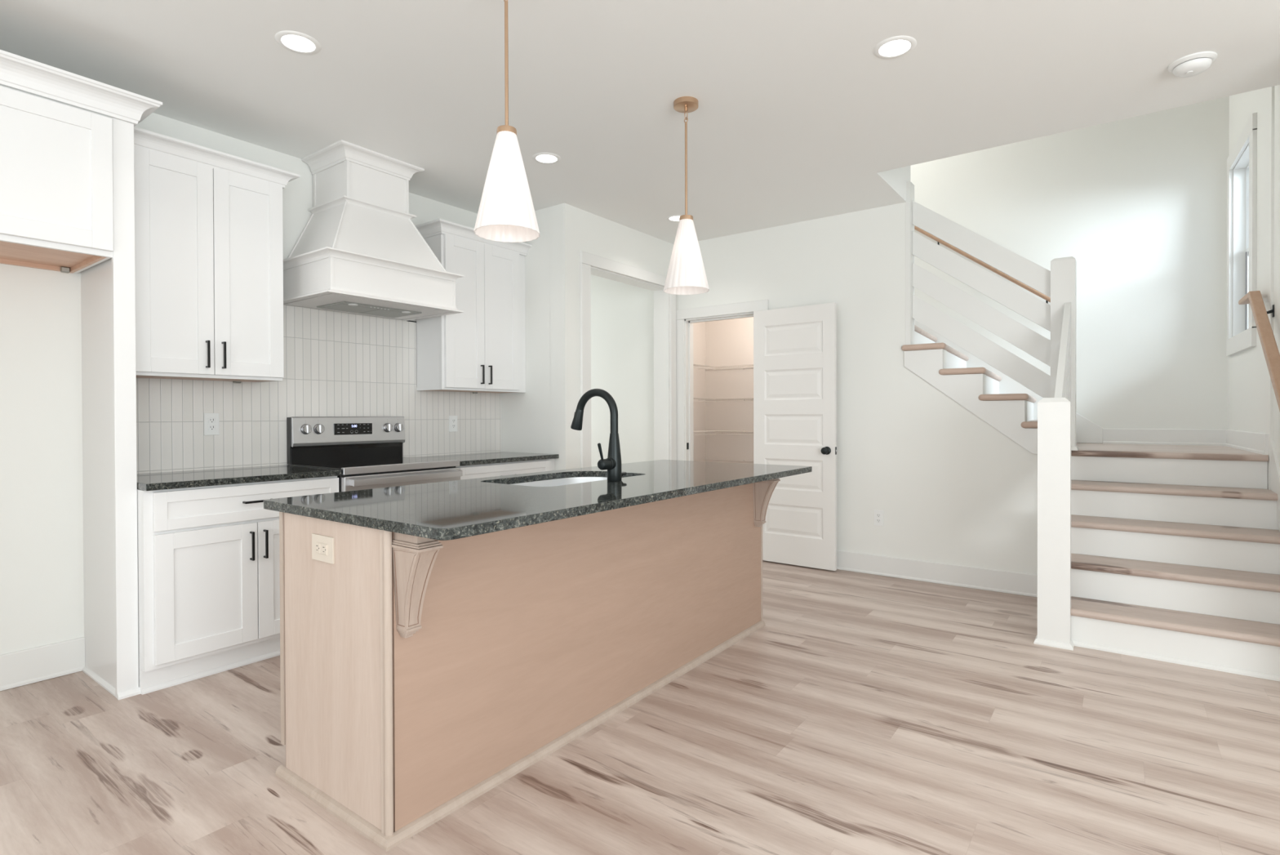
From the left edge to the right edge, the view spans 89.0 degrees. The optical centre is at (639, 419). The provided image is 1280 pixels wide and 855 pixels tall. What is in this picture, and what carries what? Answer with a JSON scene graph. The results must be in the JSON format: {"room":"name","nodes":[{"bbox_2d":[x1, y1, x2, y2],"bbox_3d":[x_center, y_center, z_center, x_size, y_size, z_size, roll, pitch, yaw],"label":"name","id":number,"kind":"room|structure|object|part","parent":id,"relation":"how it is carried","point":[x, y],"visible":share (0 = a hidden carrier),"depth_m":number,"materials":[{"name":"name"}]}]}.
{"room":"kitchen","nodes":[
{"label":"kitchen","id":0,"kind":"room"},
{"bbox_2d":[0,84,477,654],"bbox_3d":[-3.373,-0.177,2.178,0.100,2.743,7.700,0,1,36],"label":"wall","id":1,"kind":"structure","parent":0,"point":[42,587],"depth_m":2.99,"materials":[{"name":"white paint"}]},
{"bbox_2d":[0,636,84,690],"bbox_3d":[-2.916,1.111,2.701,0.020,0.154,0.965,0,1,36],"label":"baseboard","id":2,"kind":"structure","parent":1,"relation":"attached to","point":[29,665],"depth_m":2.96,"materials":[{"name":"white paint"}]},
{"bbox_2d":[0,49,162,273],"bbox_3d":[-2.642,-1.025,2.566,0.613,0.696,1.106,0,1,36],"label":"upper cabinet","id":3,"kind":"object","parent":1,"relation":"attached to","point":[56,206],"visible":0.93,"depth_m":2.61,"materials":[{"name":"white paint"}]},
{"bbox_3d":[-2.358,-0.986,2.561,0.020,0.556,0.460,0,1,36],"label":"door","id":4,"kind":"part","parent":3,"relation":"part of","materials":[{"name":"white paint"}]},
{"bbox_3d":[-2.643,-1.323,2.564,0.613,0.100,1.106,0,1,36],"label":"crown moulding","id":5,"kind":"part","parent":3,"relation":"part of","materials":[{"name":"white paint"}]},
{"bbox_2d":[133,126,300,382],"bbox_3d":[-2.224,-0.764,3.340,0.367,1.129,0.788,0,1,36],"label":"upper cabinet","id":6,"kind":"object","parent":1,"relation":"attached to","point":[209,228],"visible":0.91,"depth_m":3.23,"materials":[{"name":"white paint"}]},
{"bbox_3d":[-2.234,-0.742,3.126,0.020,1.036,0.336,0,1,36],"label":"door","id":7,"kind":"part","parent":6,"relation":"part of","materials":[{"name":"white paint"}]},
{"bbox_3d":[-2.133,-0.324,3.221,0.033,0.134,0.010,0,1,36],"label":"handle","id":8,"kind":"part","parent":6,"relation":"part of","materials":[{"name":"black metal"}]},
{"bbox_3d":[-2.226,-1.292,3.336,0.367,0.074,0.788,0,1,36],"label":"crown moulding","id":9,"kind":"part","parent":6,"relation":"part of","materials":[{"name":"white paint"}]},
{"bbox_3d":[-2.090,-0.325,3.279,0.033,0.134,0.010,0,1,36],"label":"handle","id":10,"kind":"part","parent":6,"relation":"part of","materials":[{"name":"black metal"}]},
{"bbox_3d":[-2.033,-0.745,3.397,0.020,1.036,0.334,0,1,36],"label":"door","id":11,"kind":"part","parent":6,"relation":"part of","materials":[{"name":"white paint"}]},
{"bbox_2d":[136,304,501,473],"bbox_3d":[-1.850,-0.208,4.149,0.010,0.938,2.522,0,1,36],"label":"tile backsplash","id":12,"kind":"structure","parent":1,"relation":"attached to","point":[336,363],"depth_m":3.96,"materials":[{"name":"white tile"}]},
{"bbox_2d":[204,413,219,435],"bbox_3d":[-2.307,0.023,3.514,0.010,0.118,0.072,0,1,36],"label":"wall outlet","id":13,"kind":"object","parent":12,"relation":"attached to","point":[211,420],"visible":1,"depth_m":3.51,"materials":[{"name":"white plastic"}]},
{"bbox_2d":[208,417,215,422],"bbox_3d":[-2.305,0.004,3.513,0.004,0.027,0.034,0,1,36],"label":"socket","id":14,"kind":"object","parent":13,"relation":"attached to","point":[210,420],"depth_m":3.51,"materials":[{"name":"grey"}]},
{"bbox_2d":[208,425,215,430],"bbox_3d":[-2.305,0.043,3.513,0.004,0.027,0.034,0,1,36],"label":"socket","id":15,"kind":"object","parent":13,"relation":"attached to","point":[210,427],"depth_m":3.51,"materials":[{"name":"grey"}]},
{"bbox_2d":[448,415,457,431],"bbox_3d":[-1.366,0.028,4.789,0.010,0.118,0.072,0,1,36],"label":"wall outlet","id":16,"kind":"object","parent":12,"relation":"attached to","point":[452,419],"visible":1,"depth_m":4.78,"materials":[{"name":"white plastic"}]},
{"bbox_2d":[283,139,464,322],"bbox_3d":[-1.593,-1.117,3.971,0.611,0.900,0.957,0,1,36],"label":"range hood","id":17,"kind":"object","parent":1,"relation":"attached to","point":[360,250],"visible":0.98,"depth_m":3.81,"materials":[{"name":"white paint"}]},
{"bbox_3d":[-1.740,-0.669,3.917,0.245,0.004,0.235,0,1,36],"label":"filter panel","id":18,"kind":"part","parent":17,"relation":"part of","materials":[{"name":"grey metal"}]},
{"bbox_3d":[-1.682,-1.528,3.989,0.444,0.078,0.540,0,1,36],"label":"crown moulding","id":19,"kind":"part","parent":17,"relation":"part of","materials":[{"name":"white paint"}]},
{"bbox_3d":[-1.595,-0.671,4.114,0.245,0.004,0.235,0,1,36],"label":"filter panel","id":20,"kind":"part","parent":17,"relation":"part of","materials":[{"name":"grey metal"}]},
{"bbox_2d":[415,218,532,393],"bbox_3d":[-1.206,-0.759,4.718,0.367,1.126,0.832,0,1,36],"label":"upper cabinet","id":21,"kind":"object","parent":1,"relation":"attached to","point":[480,348],"visible":0.98,"depth_m":4.59,"materials":[{"name":"white paint"}]},
{"bbox_3d":[-1.208,-0.737,4.515,0.020,1.033,0.332,0,1,36],"label":"door","id":22,"kind":"part","parent":21,"relation":"part of","materials":[{"name":"white paint"}]},
{"bbox_3d":[-1.208,-1.285,4.715,0.367,0.074,0.832,0,1,36],"label":"crown moulding","id":23,"kind":"part","parent":21,"relation":"part of","materials":[{"name":"white paint"}]},
{"bbox_3d":[-1.108,-0.320,4.609,0.033,0.134,0.010,0,1,36],"label":"handle","id":24,"kind":"part","parent":21,"relation":"part of","materials":[{"name":"black metal"}]},
{"bbox_3d":[-1.065,-0.321,4.667,0.033,0.134,0.010,0,1,36],"label":"handle","id":25,"kind":"part","parent":21,"relation":"part of","materials":[{"name":"black metal"}]},
{"bbox_3d":[-1.008,-0.740,4.786,0.020,1.033,0.336,0,1,36],"label":"door","id":26,"kind":"part","parent":21,"relation":"part of","materials":[{"name":"white paint"}]},
{"bbox_2d":[500,203,673,470],"bbox_3d":[-0.383,-0.211,5.552,0.704,2.743,1.478,0,1,36],"label":"wall","id":27,"kind":"structure","parent":0,"point":[539,420],"depth_m":4.87,"materials":[{"name":"white paint"}]},
{"bbox_2d":[579,250,676,467],"bbox_3d":[-0.118,-0.052,5.439,0.192,2.425,1.288,0,1,36],"label":"trim","id":28,"kind":"structure","parent":27,"relation":"attached to","point":[664,304],"depth_m":5.83,"materials":[{"name":"white paint"}]},
{"bbox_2d":[591,274,653,466],"bbox_3d":[-1.276,-0.213,6.285,2.679,2.743,1.600,0,1,36],"label":"wall","id":29,"kind":"structure","parent":0,"point":[622,314],"depth_m":6.32,"materials":[{"name":"white paint"}]},
{"bbox_2d":[0,560,1279,854],"bbox_3d":[-0.469,1.218,1.725,9.400,0.060,10.400,0,1,36],"label":"floor","id":30,"kind":"structure","parent":0,"point":[868,713],"depth_m":2.25,"materials":[{"name":"brown wood"}]},
{"bbox_2d":[80,117,140,699],"bbox_3d":[-2.402,-0.045,2.949,0.549,2.462,0.092,0,1,36],"label":"end panel","id":31,"kind":"object","parent":30,"relation":"on","point":[108,287],"visible":0.93,"depth_m":2.82,"materials":[{"name":"white paint"}]},
{"bbox_3d":[-2.418,-0.045,2.960,0.509,2.462,0.060,0,1,36],"label":"panel","id":32,"kind":"part","parent":31,"relation":"part of","materials":[{"name":"white paint"}]},
{"bbox_2d":[137,475,338,694],"bbox_3d":[-2.080,0.741,3.293,0.640,0.883,0.860,0,1,36],"label":"base cabinet","id":33,"kind":"object","parent":30,"relation":"on","point":[209,564],"visible":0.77,"depth_m":2.98,"materials":[{"name":"white paint"}]},
{"bbox_3d":[-1.968,0.777,2.977,0.020,0.562,0.414,0,1,36],"label":"door","id":34,"kind":"part","parent":33,"relation":"part of","materials":[{"name":"white paint"}]},
{"bbox_2d":[137,464,341,490],"bbox_3d":[-2.090,0.283,3.296,0.638,0.030,0.860,0,1,36],"label":"countertop","id":35,"kind":"structure","parent":33,"relation":"on","point":[202,477],"depth_m":3.18,"materials":[{"name":"stone"}]},
{"bbox_3d":[-1.848,0.395,3.138,0.020,0.169,0.824,0,1,36],"label":"drawer","id":36,"kind":"part","parent":33,"relation":"part of","materials":[{"name":"white paint"}]},
{"bbox_3d":[-1.843,0.601,3.103,0.033,0.136,0.010,0,1,36],"label":"handle","id":37,"kind":"part","parent":33,"relation":"part of","materials":[{"name":"black metal"}]},
{"bbox_3d":[-1.825,0.391,3.127,0.033,0.010,0.134,0,1,36],"label":"handle","id":38,"kind":"part","parent":33,"relation":"part of","materials":[{"name":"black metal"}]},
{"bbox_3d":[-1.807,0.600,3.152,0.033,0.136,0.010,0,1,36],"label":"handle","id":39,"kind":"part","parent":33,"relation":"part of","materials":[{"name":"black metal"}]},
{"bbox_3d":[-1.722,0.774,3.309,0.020,0.562,0.405,0,1,36],"label":"door","id":40,"kind":"part","parent":33,"relation":"part of","materials":[{"name":"white paint"}]},
{"bbox_2d":[286,416,462,492],"bbox_3d":[-1.564,0.578,3.922,0.706,1.196,0.768,0,1,36],"label":"range","id":41,"kind":"object","parent":30,"relation":"on","point":[367,451],"visible":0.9,"depth_m":3.92,"materials":[{"name":"silver metal"}]},
{"bbox_3d":[-1.962,0.056,3.845,0.029,0.062,0.062,0,1,36],"label":"control knob","id":42,"kind":"part","parent":41,"relation":"part of","materials":[{"name":"silver metal"}]},
{"bbox_3d":[-1.917,0.055,3.907,0.029,0.062,0.062,0,1,36],"label":"control knob","id":43,"kind":"part","parent":41,"relation":"part of","materials":[{"name":"silver metal"}]},
{"bbox_3d":[-1.817,0.201,4.105,0.013,0.110,0.724,0,1,36],"label":"panel","id":44,"kind":"part","parent":41,"relation":"part of","materials":[{"name":"black glass"}]},
{"bbox_3d":[-1.808,0.068,4.097,0.035,0.178,0.740,0,1,36],"label":"control panel","id":45,"kind":"part","parent":41,"relation":"part of","materials":[{"name":"silver metal"}]},
{"bbox_2d":[287,457,459,475],"bbox_3d":[-1.591,0.271,3.939,0.622,0.038,0.768,0,1,36],"label":"cooktop","id":46,"kind":"object","parent":41,"relation":"in","point":[348,465],"depth_m":3.84,"materials":[{"name":"black glass"}]},
{"bbox_3d":[-1.644,0.052,4.276,0.029,0.062,0.062,0,1,36],"label":"control knob","id":47,"kind":"part","parent":41,"relation":"part of","materials":[{"name":"silver metal"}]},
{"bbox_3d":[-1.598,0.051,4.339,0.029,0.062,0.062,0,1,36],"label":"control knob","id":48,"kind":"part","parent":41,"relation":"part of","materials":[{"name":"silver metal"}]},
{"bbox_2d":[337,466,462,492],"bbox_3d":[-1.560,0.710,3.920,0.696,0.872,0.756,0,1,36],"label":"oven","id":49,"kind":"object","parent":41,"relation":"in","point":[353,478],"depth_m":3.65,"materials":[{"name":"silver metal"}]},
{"bbox_2d":[455,458,555,479],"bbox_3d":[-1.102,0.728,4.617,0.640,0.883,0.893,0,1,36],"label":"base cabinet","id":50,"kind":"object","parent":30,"relation":"on","point":[474,471],"visible":0.07,"depth_m":4.41,"materials":[{"name":"white paint"}]},
{"bbox_2d":[413,451,559,466],"bbox_3d":[-1.112,0.271,4.620,0.638,0.030,0.894,0,1,36],"label":"countertop","id":51,"kind":"structure","parent":50,"relation":"on","point":[468,459],"depth_m":4.51,"materials":[{"name":"stone"}]},
{"bbox_2d":[275,483,765,851],"bbox_3d":[-0.250,0.738,2.939,0.646,0.883,2.380,0,1,36],"label":"kitchen island","id":52,"kind":"object","parent":30,"relation":"on","point":[531,638],"visible":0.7,"depth_m":2.14,"materials":[{"name":"brown wood"}]},
{"bbox_3d":[-0.498,0.687,3.127,0.022,0.783,2.354,0,1,36],"label":"frame","id":53,"kind":"part","parent":52,"relation":"part of","materials":[{"name":"brown wood"}]},
{"bbox_2d":[311,533,334,564],"bbox_3d":[-0.979,0.398,2.013,0.125,0.080,0.010,0,1,36],"label":"wall outlet","id":54,"kind":"object","parent":52,"relation":"attached to","point":[322,546],"visible":1,"depth_m":2.01,"materials":[{"name":"beige plastic"}]},
{"bbox_2d":[315,542,319,552],"bbox_3d":[-0.997,0.398,2.022,0.024,0.030,0.003,0,1,36],"label":"socket","id":55,"kind":"object","parent":54,"relation":"attached to","point":[317,544],"depth_m":2.02,"materials":[{"name":"grey plastic"}]},
{"bbox_2d":[322,543,326,554],"bbox_3d":[-0.966,0.398,1.999,0.024,0.030,0.003,0,1,36],"label":"socket","id":56,"kind":"object","parent":54,"relation":"attached to","point":[324,545],"depth_m":2.00,"materials":[{"name":"grey plastic"}]},
{"bbox_3d":[-0.940,0.746,2.006,0.584,0.883,0.020,0,1,36],"label":"panel","id":57,"kind":"part","parent":52,"relation":"part of","materials":[{"name":"brown wood"}]},
{"bbox_3d":[-0.708,0.736,1.825,0.032,0.861,0.016,0,1,36],"label":"corner moulding","id":58,"kind":"part","parent":52,"relation":"part of","materials":[{"name":"brown wood"}]},
{"bbox_2d":[391,532,443,637],"bbox_3d":[-0.620,0.460,1.817,0.130,0.310,0.080,0,1,36],"label":"corbel","id":59,"kind":"object","parent":52,"relation":"attached to","point":[414,557],"visible":0.94,"depth_m":1.81,"materials":[{"name":"brown wood"}]},
{"bbox_3d":[-0.249,1.165,2.942,0.646,0.028,2.380,0,1,36],"label":"moulding","id":60,"kind":"part","parent":52,"relation":"part of","materials":[{"name":"brown wood"}]},
{"bbox_2d":[263,459,812,540],"bbox_3d":[-0.167,0.280,2.906,0.996,0.030,2.431,0,1,36],"label":"island countertop","id":61,"kind":"structure","parent":52,"relation":"on","point":[446,510],"depth_m":2.28,"materials":[{"name":"stone"}]},
{"bbox_2d":[512,476,607,486],"bbox_3d":[-0.330,0.383,2.993,0.440,0.175,0.732,0,1,36],"label":"sink","id":62,"kind":"object","parent":61,"relation":"in","point":[564,481],"visible":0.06,"depth_m":3.26,"materials":[{"name":"silver metal"}]},
{"bbox_2d":[570,388,622,481],"bbox_3d":[-0.217,0.064,2.861,0.277,0.404,0.141,0,1,36],"label":"faucet","id":63,"kind":"object","parent":61,"relation":"on","point":[612,463],"visible":1,"depth_m":2.81,"materials":[{"name":"black metal"}]},
{"bbox_3d":[-0.162,0.141,2.756,0.014,0.086,0.037,0,1,36],"label":"handle lever","id":64,"kind":"part","parent":63,"relation":"part of","materials":[{"name":"black metal"}]},
{"bbox_3d":[0.693,0.729,3.712,0.020,0.883,0.016,0,1,36],"label":"corner moulding","id":65,"kind":"part","parent":52,"relation":"part of","materials":[{"name":"brown wood"}]},
{"bbox_2d":[752,478,780,526],"bbox_3d":[0.706,0.443,3.612,0.130,0.310,0.080,0,1,36],"label":"corbel","id":66,"kind":"object","parent":52,"relation":"attached to","point":[763,490],"visible":0.82,"depth_m":3.61,"materials":[{"name":"brown wood"}]},
{"bbox_2d":[901,319,1279,680],"bbox_3d":[2.575,-0.011,4.512,2.584,2.340,2.280,0,1,36],"label":"staircase","id":67,"kind":"structure","parent":30,"relation":"on","point":[1175,548],"depth_m":3.56,"materials":[{"name":"white paint"}]},
{"bbox_2d":[905,181,1078,650],"bbox_3d":[2.114,-0.281,4.082,1.070,2.890,1.175,0,1,36],"label":"stair railing","id":68,"kind":"object","parent":67,"relation":"attached to","point":[1056,411],"visible":0.98,"depth_m":4.31,"materials":[{"name":"white paint"}]},
{"bbox_3d":[2.161,0.527,3.391,0.143,1.283,0.080,0,1,36],"label":"newel post","id":69,"kind":"part","parent":68,"relation":"part of","materials":[{"name":"white paint"}]},
{"bbox_3d":[2.759,-0.425,4.236,0.134,1.240,0.130,0,1,36],"label":"newel post","id":70,"kind":"part","parent":68,"relation":"part of","materials":[{"name":"white paint"}]},
{"bbox_2d":[0,0,1279,244],"bbox_3d":[-0.835,-1.700,1.222,9.400,0.300,9.200,0,1,36],"label":"ceiling","id":71,"kind":"structure","parent":0,"point":[797,118],"depth_m":3.00,"materials":[{"name":"white paint"}]},
{"bbox_2d":[274,30,321,54],"bbox_3d":[-1.409,-1.556,2.694,0.172,0.005,0.172,0,1,36],"label":"recessed light","id":72,"kind":"object","parent":71,"relation":"in","point":[296,41],"visible":1,"depth_m":2.69,"materials":[{"name":"white paint"}]},
{"bbox_2d":[473,0,539,242],"bbox_3d":[-0.463,-1.105,2.278,0.229,0.908,0.229,0,1,36],"label":"pendant lamp","id":73,"kind":"object","parent":71,"relation":"hanging from","point":[506,213],"visible":1,"depth_m":2.23,"materials":[{"name":"white metal"}]},
{"bbox_3d":[-0.464,-1.236,2.277,0.012,0.450,0.012,0,1,36],"label":"rod","id":74,"kind":"part","parent":73,"relation":"part of","materials":[{"name":"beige metal"}]},
{"bbox_3d":[-0.463,-0.825,2.280,0.229,0.348,0.229,0,1,36],"label":"lamp shade","id":75,"kind":"part","parent":73,"relation":"part of","materials":[{"name":"white glass"}]},
{"bbox_2d":[532,152,560,164],"bbox_3d":[-0.556,-1.568,3.911,0.172,0.005,0.172,0,1,36],"label":"recessed light","id":76,"kind":"object","parent":71,"relation":"in","point":[544,157],"visible":1,"depth_m":3.90,"materials":[{"name":"white paint"}]},
{"bbox_2d":[666,214,683,221],"bbox_3d":[0.299,-1.579,5.109,0.172,0.005,0.172,0,1,36],"label":"recessed light","id":77,"kind":"object","parent":71,"relation":"in","point":[674,217],"visible":0.56,"depth_m":5.08,"materials":[{"name":"white paint"}]},
{"bbox_2d":[663,96,709,294],"bbox_3d":[0.233,-1.103,3.221,0.229,0.929,0.229,0,1,36],"label":"pendant lamp","id":78,"kind":"object","parent":71,"relation":"hanging from","point":[686,274],"visible":1,"depth_m":3.17,"materials":[{"name":"white glass"}]},
{"bbox_3d":[0.232,-1.234,3.220,0.012,0.471,0.012,0,1,36],"label":"rod","id":79,"kind":"part","parent":78,"relation":"part of","materials":[{"name":"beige metal"}]},
{"bbox_3d":[0.234,-0.812,3.223,0.229,0.348,0.229,0,1,36],"label":"lamp shade","id":80,"kind":"part","parent":78,"relation":"part of","materials":[{"name":"white glass"}]},
{"bbox_2d":[872,35,916,58],"bbox_3d":[1.076,-1.564,2.742,0.172,0.005,0.172,0,1,36],"label":"recessed light","id":81,"kind":"object","parent":71,"relation":"in","point":[892,46],"visible":1,"depth_m":2.73,"materials":[{"name":"white paint"}]},
{"bbox_2d":[1168,51,1217,77],"bbox_3d":[2.430,-1.545,2.862,0.166,0.053,0.166,0,1,36],"label":"smoke detector","id":82,"kind":"object","parent":71,"relation":"attached to","point":[1193,64],"visible":1,"depth_m":2.83,"materials":[{"name":"white plastic"}]},
{"bbox_2d":[693,316,753,462],"bbox_3d":[1.020,-0.074,6.332,1.680,2.450,1.200,0,1,36],"label":"wall","id":83,"kind":"structure","parent":0,"point":[728,342],"depth_m":7.01,"materials":[{"name":"white paint"}]},
{"bbox_2d":[693,363,715,369],"bbox_3d":[0.437,-0.531,6.506,0.303,0.045,0.794,0,1,36],"label":"wire shelf","id":84,"kind":"object","parent":83,"relation":"attached to","point":[700,366],"visible":0.31,"depth_m":6.60,"materials":[{"name":"white"}]},
{"bbox_2d":[693,397,715,401],"bbox_3d":[0.438,-0.197,6.509,0.303,0.045,0.794,0,1,36],"label":"wire shelf","id":85,"kind":"object","parent":83,"relation":"attached to","point":[698,398],"visible":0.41,"depth_m":6.58,"materials":[{"name":"white metal"}]},
{"bbox_2d":[693,431,715,435],"bbox_3d":[0.439,0.139,6.511,0.303,0.045,0.794,0,1,36],"label":"wire shelf","id":86,"kind":"object","parent":83,"relation":"attached to","point":[694,431],"visible":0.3,"depth_m":6.58,"materials":[{"name":"white metal"}]},
{"bbox_2d":[694,364,753,369],"bbox_3d":[1.230,-0.541,6.605,1.466,0.045,0.303,0,1,36],"label":"wire shelf","id":87,"kind":"object","parent":83,"relation":"attached to","point":[731,366],"visible":0.35,"depth_m":6.74,"materials":[{"name":"white"}]},
{"bbox_2d":[695,429,753,435],"bbox_3d":[1.232,0.129,6.610,1.466,0.045,0.303,0,1,36],"label":"wire shelf","id":88,"kind":"object","parent":83,"relation":"attached to","point":[743,430],"visible":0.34,"depth_m":6.72,"materials":[{"name":"white metal"}]},
{"bbox_2d":[697,459,753,463],"bbox_3d":[1.233,0.449,6.612,1.466,0.045,0.303,0,1,36],"label":"wire shelf","id":89,"kind":"object","parent":83,"relation":"attached to","point":[714,460],"visible":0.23,"depth_m":6.88,"materials":[{"name":"white metal"}]},
{"bbox_2d":[698,397,753,401],"bbox_3d":[1.231,-0.207,6.608,1.466,0.045,0.303,0,1,36],"label":"wire shelf","id":90,"kind":"object","parent":83,"relation":"attached to","point":[735,398],"visible":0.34,"depth_m":6.70,"materials":[{"name":"white metal"}]},
{"bbox_2d":[675,202,1037,574],"bbox_3d":[1.480,-0.214,5.170,3.080,2.743,0.120,0,1,36],"label":"wall","id":91,"kind":"structure","parent":0,"point":[949,486],"depth_m":4.83,"materials":[{"name":"white paint"}]},
{"bbox_2d":[675,299,768,460],"bbox_3d":[0.739,0.081,5.708,0.912,2.150,0.148,0,1,36],"label":"trim","id":92,"kind":"structure","parent":91,"relation":"attached to","point":[685,318],"depth_m":5.88,"materials":[{"name":"white paint"}]},
{"bbox_2d":[753,302,837,570],"bbox_3d":[1.218,0.129,5.155,0.709,2.035,0.150,0,1,38],"label":"door","id":93,"kind":"structure","parent":91,"relation":"in","point":[795,348],"depth_m":5.12,"materials":[{"name":"white paint"}]},
{"bbox_3d":[1.415,0.235,4.950,0.062,0.062,0.067,0,1,38],"label":"knob","id":94,"kind":"part","parent":93,"relation":"part of","materials":[{"name":"black metal"}]},
{"bbox_2d":[874,509,883,525],"bbox_3d":[1.791,0.734,4.869,0.070,0.115,0.010,0,1,36],"label":"wall outlet","id":95,"kind":"object","parent":91,"relation":"attached to","point":[878,514],"visible":1,"depth_m":4.87,"materials":[{"name":"white plastic"}]},
{"bbox_2d":[836,550,1037,596],"bbox_3d":[1.873,1.086,4.805,2.010,0.144,0.020,0,1,36],"label":"baseboard","id":96,"kind":"structure","parent":91,"relation":"attached to","point":[993,580],"depth_m":4.61,"materials":[{"name":"white paint"}]},
{"bbox_2d":[910,96,1229,429],"bbox_3d":[2.782,-1.501,5.826,3.950,5.300,0.100,0,1,36],"label":"wall","id":97,"kind":"structure","parent":0,"point":[1139,203],"depth_m":5.04,"materials":[{"name":"white paint"}]},
{"bbox_2d":[914,225,1050,303],"bbox_3d":[2.901,-1.387,5.626,1.445,1.084,0.081,0,1,36],"label":"handrail","id":98,"kind":"object","parent":97,"relation":"attached to","point":[1046,298],"visible":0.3,"depth_m":5.54,"materials":[{"name":"brown wood"}]},
{"bbox_2d":[1102,428,1226,445],"bbox_3d":[3.945,0.128,4.907,0.735,0.118,0.020,0,1,36],"label":"baseboard","id":99,"kind":"structure","parent":97,"relation":"attached to","point":[1121,436],"depth_m":4.89,"materials":[{"name":"white paint"}]},
{"bbox_2d":[1227,86,1274,623],"bbox_3d":[3.967,-1.492,4.143,0.160,5.300,1.406,0,0,34],"label":"wall","id":100,"kind":"structure","parent":0,"point":[1251,388],"depth_m":3.86,"materials":[{"name":"white paint"}]},
{"bbox_2d":[1224,429,1268,454],"bbox_3d":[3.882,0.134,4.183,0.020,0.118,1.261,0,0,34],"label":"baseboard","id":101,"kind":"structure","parent":100,"relation":"attached to","point":[1256,442],"depth_m":4.04,"materials":[{"name":"white paint"}]},
{"bbox_2d":[1226,112,1279,410],"bbox_3d":[3.562,-0.841,3.658,0.276,2.003,2.326,0,0,34],"label":"window","id":102,"kind":"structure","parent":100,"relation":"in","point":[1242,162],"depth_m":4.41,"materials":[{"name":"white paint"}]},
{"bbox_3d":[4.042,-1.156,4.221,0.064,1.171,0.669,0,0,34],"label":"frame","id":103,"kind":"part","parent":102,"relation":"part of","materials":[{"name":"white plastic"}]},
{"bbox_3d":[4.032,-0.877,4.237,0.023,0.598,0.641,0,0,34],"label":"sash","id":104,"kind":"part","parent":102,"relation":"part of","materials":[{"name":"white plastic"}]},
{"bbox_3d":[3.308,-0.288,3.404,0.090,0.902,1.610,0,1,36],"label":"handrail","id":105,"kind":"part","parent":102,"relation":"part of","materials":[{"name":"brown wood"}]},
{"bbox_2d":[1272,84,1279,624],"bbox_3d":[4.156,-1.480,2.356,2.516,5.300,1.250,0,1,36],"label":"wall","id":106,"kind":"structure","parent":0,"point":[1276,432],"depth_m":3.54,"materials":[{"name":"white paint"}]}
]}

